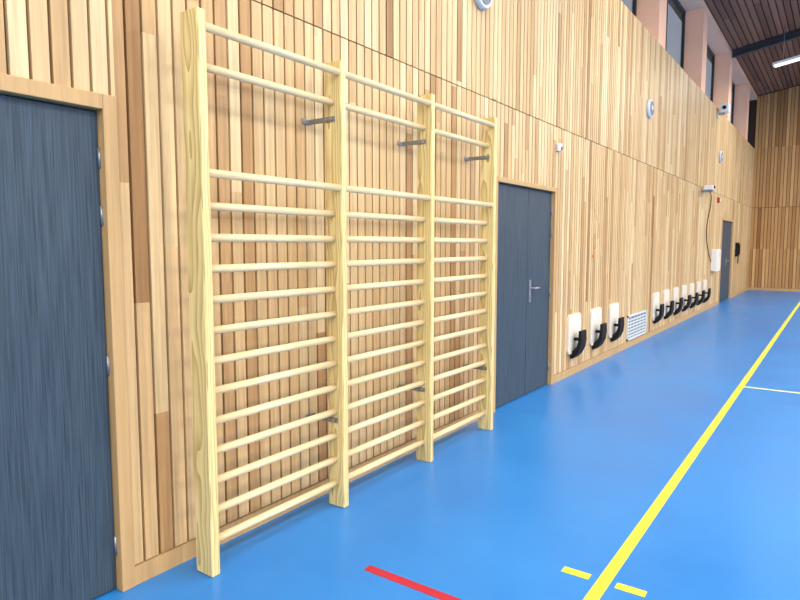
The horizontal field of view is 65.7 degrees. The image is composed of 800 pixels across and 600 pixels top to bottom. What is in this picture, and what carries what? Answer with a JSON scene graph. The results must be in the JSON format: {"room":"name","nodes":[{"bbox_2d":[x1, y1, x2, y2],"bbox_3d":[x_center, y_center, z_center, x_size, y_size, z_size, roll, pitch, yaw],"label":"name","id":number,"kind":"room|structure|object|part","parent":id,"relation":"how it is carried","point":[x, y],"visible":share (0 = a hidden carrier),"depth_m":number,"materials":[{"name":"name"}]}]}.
{"room":"sports hall","nodes":[
{"label":"sports hall","id":0,"kind":"room"},
{"bbox_2d":[3,0,756,539],"bbox_3d":[2.873,-2.411,8.446,0.400,6.270,29.400,4,6,35],"label":"wall","id":1,"kind":"structure","parent":0,"point":[701,28],"depth_m":12.51,"materials":[{"name":"paint"}]},
{"bbox_2d":[0,95,115,599],"bbox_3d":[-1.500,0.273,2.228,0.045,2.006,0.903,4,6,35],"label":"leaf","id":2,"kind":"object","parent":1,"relation":"attached to","point":[57,522],"visible":1,"depth_m":2.40,"materials":[{"name":"wood"}]},
{"bbox_2d":[0,73,135,591],"bbox_3d":[-1.600,0.258,2.070,0.112,2.080,1.400,4,6,35],"label":"frame","id":3,"kind":"object","parent":1,"relation":"attached to","point":[105,106],"visible":0.86,"depth_m":2.56,"materials":[{"name":"brown wood"}]},
{"bbox_2d":[97,148,100,167],"bbox_3d":[-1.216,-0.574,2.509,0.013,0.080,0.014,4,6,35],"label":"hinge","id":4,"kind":"object","parent":1,"relation":"attached to","point":[98,149],"visible":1,"depth_m":2.50,"materials":[{"name":"silver metal"}]},
{"bbox_2d":[100,205,103,224],"bbox_3d":[-1.216,-0.345,2.529,0.013,0.080,0.014,4,6,35],"label":"hinge","id":5,"kind":"object","parent":1,"relation":"attached to","point":[101,206],"visible":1,"depth_m":2.52,"materials":[{"name":"silver metal"}]},
{"bbox_2d":[106,356,109,374],"bbox_3d":[-1.216,0.273,2.584,0.013,0.080,0.014,4,6,35],"label":"hinge","id":6,"kind":"object","parent":1,"relation":"attached to","point":[107,357],"visible":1,"depth_m":2.58,"materials":[{"name":"silver metal"}]},
{"bbox_2d":[114,536,116,554],"bbox_3d":[-1.216,1.050,2.653,0.013,0.080,0.014,4,6,35],"label":"hinge","id":7,"kind":"object","parent":1,"relation":"attached to","point":[115,537],"visible":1,"depth_m":2.65,"materials":[{"name":"silver metal"}]},
{"bbox_2d":[0,0,754,564],"bbox_3d":[3.023,-1.604,8.403,0.022,4.490,29.388,4,6,35],"label":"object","id":8,"kind":"structure","parent":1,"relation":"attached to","point":[581,76],"depth_m":3.88,"materials":[{"name":"beige wood"}]},
{"bbox_2d":[180,7,496,576],"bbox_3d":[-0.136,-0.088,3.838,0.230,2.458,2.745,4,6,35],"label":"wall bars","id":9,"kind":"object","parent":8,"relation":"attached to","point":[193,25],"visible":1,"depth_m":3.35,"materials":[{"name":"brown wood"}]},
{"bbox_3d":[-0.870,0.012,2.707,0.115,2.458,0.045,4,6,35],"label":"post","id":10,"kind":"part","parent":9,"relation":"part of","materials":[{"name":"yellow wood"}]},
{"bbox_3d":[-0.350,-0.053,3.439,0.115,2.458,0.045,4,6,35],"label":"post","id":11,"kind":"part","parent":9,"relation":"part of","materials":[{"name":"yellow wood"}]},
{"bbox_3d":[0.171,-0.118,4.171,0.115,2.458,0.045,4,6,35],"label":"post","id":12,"kind":"part","parent":9,"relation":"part of","materials":[{"name":"yellow wood"}]},
{"bbox_3d":[0.691,-0.183,4.902,0.115,2.458,0.045,4,6,35],"label":"post","id":13,"kind":"part","parent":9,"relation":"part of","materials":[{"name":"yellow wood"}]},
{"bbox_2d":[473,0,491,10],"bbox_3d":[0.659,-2.443,4.900,0.065,0.280,0.280,4,6,35],"label":"wall speaker","id":14,"kind":"object","parent":8,"relation":"attached to","point":[481,5],"visible":1,"depth_m":4.89},
{"bbox_2d":[556,143,562,151],"bbox_3d":[1.646,-1.570,6.385,0.055,0.080,0.070,4,6,35],"label":"detector","id":15,"kind":"object","parent":8,"relation":"attached to","point":[559,148],"visible":1,"depth_m":6.36,"materials":[{"name":"white plastic"}]},
{"bbox_2d":[566,312,586,358],"bbox_3d":[2.026,0.407,7.035,0.130,0.505,0.400,4,6,35],"label":"seat","id":16,"kind":"object","parent":8,"relation":"attached to","point":[576,337],"visible":1,"depth_m":6.99,"materials":[{"name":"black plastic"}]},
{"bbox_3d":[2.026,0.500,7.043,0.130,0.320,0.180,4,6,35],"label":"folded seat","id":17,"kind":"part","parent":16,"relation":"part of","materials":[{"name":"black plastic"}]},
{"bbox_2d":[589,307,606,348],"bbox_3d":[2.465,0.353,7.652,0.130,0.505,0.400,4,6,35],"label":"seat","id":18,"kind":"object","parent":8,"relation":"attached to","point":[597,331],"visible":1,"depth_m":7.61,"materials":[{"name":"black plastic"}]},
{"bbox_3d":[2.465,0.445,7.661,0.130,0.320,0.180,4,6,35],"label":"folded seat","id":19,"kind":"part","parent":18,"relation":"part of","materials":[{"name":"black plastic"}]},
{"bbox_2d":[608,302,623,341],"bbox_3d":[2.904,0.298,8.270,0.130,0.505,0.400,4,6,35],"label":"seat","id":20,"kind":"object","parent":8,"relation":"attached to","point":[615,324],"visible":1,"depth_m":8.23,"materials":[{"name":"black plastic"}]},
{"bbox_3d":[2.904,0.390,8.278,0.130,0.320,0.180,4,6,35],"label":"folded seat","id":21,"kind":"part","parent":20,"relation":"part of","materials":[{"name":"black plastic"}]},
{"bbox_2d":[626,310,646,340],"bbox_3d":[3.550,0.371,9.288,0.020,0.360,1.050,4,6,35],"label":"ventilation grille","id":22,"kind":"object","parent":8,"relation":"attached to","point":[636,322],"visible":1,"depth_m":9.26,"materials":[{"name":"white metal"}]},
{"bbox_2d":[646,99,653,118],"bbox_3d":[3.727,-2.845,9.215,0.065,0.280,0.280,4,6,35],"label":"wall speaker","id":23,"kind":"object","parent":8,"relation":"attached to","point":[650,104],"visible":1,"depth_m":9.15},
{"bbox_2d":[652,292,663,323],"bbox_3d":[4.245,0.131,10.156,0.130,0.505,0.400,4,6,35],"label":"seat","id":24,"kind":"object","parent":8,"relation":"attached to","point":[657,314],"visible":1,"depth_m":10.11,"materials":[{"name":"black plastic"}]},
{"bbox_3d":[4.245,0.223,10.165,0.130,0.320,0.180,4,6,35],"label":"folded seat","id":25,"kind":"part","parent":24,"relation":"part of","materials":[{"name":"black plastic"}]},
{"bbox_2d":[663,289,673,318],"bbox_3d":[4.678,0.076,10.766,0.130,0.505,0.400,4,6,35],"label":"seat","id":26,"kind":"object","parent":8,"relation":"attached to","point":[668,312],"visible":0.96,"depth_m":10.72,"materials":[{"name":"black plastic"}]},
{"bbox_3d":[4.678,0.169,10.774,0.130,0.320,0.180,4,6,35],"label":"folded seat","id":27,"kind":"part","parent":26,"relation":"part of","materials":[{"name":"black plastic"}]},
{"bbox_2d":[672,287,682,314],"bbox_3d":[5.112,0.022,11.376,0.130,0.505,0.400,4,6,35],"label":"seat","id":28,"kind":"object","parent":8,"relation":"attached to","point":[677,309],"visible":0.95,"depth_m":11.34,"materials":[{"name":"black plastic"}]},
{"bbox_3d":[5.112,0.114,11.384,0.130,0.320,0.180,4,6,35],"label":"folded seat","id":29,"kind":"part","parent":28,"relation":"part of","materials":[{"name":"black plastic"}]},
{"bbox_2d":[681,285,690,311],"bbox_3d":[5.545,-0.032,11.986,0.130,0.505,0.400,4,6,35],"label":"seat","id":30,"kind":"object","parent":8,"relation":"attached to","point":[684,287],"visible":0.95,"depth_m":11.95,"materials":[{"name":"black plastic"}]},
{"bbox_3d":[5.545,0.060,11.994,0.130,0.320,0.180,4,6,35],"label":"folded seat","id":31,"kind":"part","parent":30,"relation":"part of","materials":[{"name":"black plastic"}]},
{"bbox_2d":[689,283,697,307],"bbox_3d":[5.978,-0.086,12.595,0.130,0.505,0.400,4,6,35],"label":"seat","id":32,"kind":"object","parent":8,"relation":"attached to","point":[691,286],"visible":0.94,"depth_m":12.55,"materials":[{"name":"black plastic"}]},
{"bbox_3d":[5.978,0.006,12.603,0.130,0.320,0.180,4,6,35],"label":"folded seat","id":33,"kind":"part","parent":32,"relation":"part of","materials":[{"name":"black plastic"}]},
{"bbox_2d":[696,281,704,304],"bbox_3d":[6.412,-0.140,13.205,0.130,0.505,0.400,4,6,35],"label":"seat","id":34,"kind":"object","parent":8,"relation":"attached to","point":[698,284],"visible":0.88,"depth_m":13.17,"materials":[{"name":"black plastic"}]},
{"bbox_3d":[6.412,-0.048,13.213,0.130,0.320,0.180,4,6,35],"label":"folded seat","id":35,"kind":"part","parent":34,"relation":"part of","materials":[{"name":"black plastic"}]},
{"bbox_2d":[702,280,710,302],"bbox_3d":[6.845,-0.194,13.815,0.130,0.505,0.400,4,6,35],"label":"seat","id":36,"kind":"object","parent":8,"relation":"attached to","point":[708,293],"visible":0.92,"depth_m":13.77,"materials":[{"name":"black plastic"}]},
{"bbox_3d":[6.845,-0.102,13.823,0.130,0.320,0.180,4,6,35],"label":"folded seat","id":37,"kind":"part","parent":36,"relation":"part of","materials":[{"name":"black plastic"}]},
{"bbox_2d":[702,185,714,261],"bbox_3d":[6.798,-1.621,13.508,0.260,1.618,1.554,4,6,35],"label":"projector","id":38,"kind":"object","parent":8,"relation":"attached to","point":[707,188],"visible":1,"depth_m":12.98,"materials":[{"name":"white plastic"}]},
{"bbox_2d":[711,249,720,270],"bbox_3d":[7.413,-0.934,14.544,0.142,0.510,0.450,4,6,35],"label":"upper cabinet","id":39,"kind":"object","parent":8,"relation":"attached to","point":[716,253],"visible":1,"depth_m":14.37,"materials":[{"name":"white plastic"}]},
{"bbox_3d":[7.466,-0.931,14.508,0.010,0.450,0.390,4,6,35],"label":"door panel","id":40,"kind":"part","parent":39,"relation":"part of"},
{"bbox_2d":[719,151,722,162],"bbox_3d":[7.570,-3.375,14.616,0.065,0.280,0.280,4,6,35],"label":"wall speaker","id":41,"kind":"object","parent":8,"relation":"attached to","point":[720,152],"visible":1,"depth_m":14.54},
{"bbox_2d":[717,103,730,117],"bbox_3d":[7.329,-4.288,14.042,0.240,0.280,0.280,4,6,35],"label":"security camera","id":42,"kind":"object","parent":8,"relation":"attached to","point":[724,108],"visible":1,"depth_m":13.96,"materials":[{"name":"white plastic"}]},
{"bbox_2d":[735,243,739,263],"bbox_3d":[9.629,-1.333,17.670,0.120,0.608,0.250,4,6,35],"label":"wall telephone","id":43,"kind":"object","parent":8,"relation":"attached to","point":[737,245],"visible":1,"depth_m":17.57,"materials":[{"name":"black plastic"}]},
{"bbox_2d":[135,287,747,584],"bbox_3d":[3.030,0.679,8.609,0.028,0.085,29.400,4,6,35],"label":"baseboard","id":44,"kind":"structure","parent":1,"relation":"attached to","point":[149,568],"depth_m":3.56,"materials":[{"name":"brown wood"}]},
{"bbox_2d":[495,183,527,407],"bbox_3d":[1.004,-0.042,5.750,0.045,2.011,0.718,4,6,35],"label":"leaf","id":45,"kind":"object","parent":1,"relation":"attached to","point":[512,200],"visible":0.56,"depth_m":5.75,"materials":[{"name":"wood"}]},
{"bbox_2d":[493,176,556,412],"bbox_3d":[1.180,-0.084,5.981,0.112,2.070,1.400,4,6,35],"label":"frame","id":46,"kind":"object","parent":1,"relation":"attached to","point":[502,180],"visible":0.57,"depth_m":6.42,"materials":[{"name":"brown wood"}]},
{"bbox_2d":[525,189,550,393],"bbox_3d":[1.385,-0.089,6.280,0.053,2.011,0.578,4,6,35],"label":"leaf","id":47,"kind":"object","parent":1,"relation":"attached to","point":[539,202],"depth_m":6.25,"materials":[{"name":"wood"}]},
{"bbox_3d":[1.275,-0.088,6.085,0.008,0.220,0.040,4,6,35],"label":"handle","id":48,"kind":"part","parent":47,"relation":"part of","materials":[{"name":"silver metal"}]},
{"bbox_3d":[1.275,-0.088,6.085,0.008,0.220,0.040,4,6,35],"label":"plate","id":49,"kind":"part","parent":47,"relation":"part of","materials":[{"name":"metal"}]},
{"bbox_2d":[632,0,636,16],"bbox_3d":[2.767,-4.644,8.384,0.050,1.570,3.100,4,6,35],"label":"frame","id":50,"kind":"object","parent":1,"relation":"attached to","point":[634,2],"visible":0.02,"depth_m":9.62,"materials":[{"name":"black metal"}]},
{"bbox_2d":[665,0,685,68],"bbox_3d":[4.824,-4.901,11.279,0.050,1.570,3.100,4,6,35],"label":"frame","id":51,"kind":"object","parent":1,"relation":"attached to","point":[676,2],"visible":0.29,"depth_m":12.44,"materials":[{"name":"black metal"}]},
{"bbox_2d":[707,44,714,101],"bbox_3d":[6.881,-5.158,14.173,0.050,1.570,3.100,4,6,35],"label":"frame","id":52,"kind":"object","parent":1,"relation":"attached to","point":[709,50],"visible":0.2,"depth_m":15.35,"materials":[{"name":"black metal"}]},
{"bbox_2d":[719,221,726,301],"bbox_3d":[8.298,-0.990,16.008,0.045,2.086,1.033,4,6,35],"label":"leaf","id":53,"kind":"object","parent":1,"relation":"attached to","point":[724,230],"visible":0.56,"depth_m":16.11,"materials":[{"name":"wood"}]},
{"bbox_2d":[718,218,733,303],"bbox_3d":[8.547,-1.048,16.342,0.112,2.160,2.000,4,6,35],"label":"frame","id":54,"kind":"object","parent":1,"relation":"attached to","point":[723,219],"visible":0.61,"depth_m":17.03,"materials":[{"name":"brown wood"}]},
{"bbox_2d":[724,222,731,299],"bbox_3d":[8.841,-1.057,16.772,0.045,2.086,0.833,4,6,35],"label":"leaf","id":55,"kind":"object","parent":1,"relation":"attached to","point":[729,224],"visible":0.78,"depth_m":16.75,"materials":[{"name":"wood"}]},
{"bbox_2d":[731,82,734,124],"bbox_3d":[8.938,-5.414,17.067,0.050,1.570,3.100,4,6,35],"label":"frame","id":56,"kind":"object","parent":1,"relation":"attached to","point":[733,85],"visible":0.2,"depth_m":18.25,"materials":[{"name":"black metal"}]},
{"bbox_2d":[92,290,799,599],"bbox_3d":[9.407,1.204,4.306,16.600,0.200,29.700,4,6,35],"label":"floor","id":57,"kind":"structure","parent":0,"point":[566,470],"depth_m":3.60,"materials":[{"name":"blue rubber"}]},
{"bbox_2d":[364,565,461,599],"bbox_3d":[0.201,1.254,2.607,0.865,0.002,0.050,4,6,35],"label":"court line","id":58,"kind":"object","parent":57,"relation":"on","point":[440,595],"visible":1,"depth_m":2.71,"materials":[{"name":"red paint"}]},
{"bbox_2d":[561,566,591,579],"bbox_3d":[0.798,1.236,2.808,0.124,0.002,0.050,4,6,35],"label":"court line","id":59,"kind":"object","parent":57,"relation":"on","point":[565,569],"visible":1,"depth_m":2.81,"materials":[{"name":"yellow paint"}]},
{"bbox_2d":[614,583,646,596],"bbox_3d":[0.994,1.248,2.670,0.125,0.002,0.050,4,6,35],"label":"court line","id":60,"kind":"object","parent":57,"relation":"on","point":[642,593],"visible":1,"depth_m":2.67,"materials":[{"name":"yellow paint"}]},
{"bbox_2d":[583,302,799,599],"bbox_3d":[4.335,0.814,7.570,0.055,0.002,27.200,4,6,35],"label":"court line","id":61,"kind":"object","parent":57,"relation":"on","point":[597,590],"visible":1,"depth_m":3.62,"materials":[{"name":"yellow paint"}]},
{"bbox_2d":[744,386,799,393],"bbox_3d":[6.589,1.095,4.393,7.310,0.002,0.050,4,6,35],"label":"court line","id":62,"kind":"object","parent":57,"relation":"on","point":[744,386],"visible":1,"depth_m":6.37,"materials":[{"name":"white paint"}]},
{"bbox_2d":[668,0,799,95],"bbox_3d":[9.431,-5.955,3.531,16.800,1.660,29.900,4,6,35],"label":"ceiling","id":63,"kind":"structure","parent":0,"point":[742,23],"depth_m":14.33,"materials":[{"name":"brown wood"}]},
{"bbox_2d":[732,29,799,57],"bbox_3d":[10.634,-5.838,4.901,15.980,1.532,14.380,4,6,35],"label":"rafters","id":64,"kind":"object","parent":63,"relation":"attached to","point":[795,34],"visible":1,"depth_m":14.91,"materials":[{"name":"black metal"}]},
{"bbox_2d":[772,30,799,67],"bbox_3d":[9.220,-5.880,13.836,1.500,1.076,0.260,4,6,35],"label":"light","id":65,"kind":"object","parent":63,"relation":"hanging from","point":[796,58],"depth_m":14.11,"materials":[{"name":"white plastic"}]},
{"bbox_2d":[747,85,799,288],"bbox_3d":[17.908,-3.757,15.920,16.600,7.630,0.278,4,6,35],"label":"wall","id":66,"kind":"structure","parent":0,"point":[753,103],"depth_m":20.00,"materials":[{"name":"brown wood"}]},
{"bbox_2d":[748,287,799,291],"bbox_3d":[18.067,0.028,15.954,15.994,0.085,0.028,4,6,35],"label":"baseboard","id":67,"kind":"structure","parent":66,"relation":"attached to","point":[749,288],"depth_m":20.11,"materials":[{"name":"brown wood"}]},
{"bbox_2d":[748,86,799,288],"bbox_3d":[18.066,-3.760,15.623,16.000,7.510,0.022,4,6,35],"label":"cladding slats","id":68,"kind":"object","parent":66,"relation":"attached to","point":[753,269],"visible":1,"depth_m":19.89,"materials":[{"name":"brown wood"}]}
]}

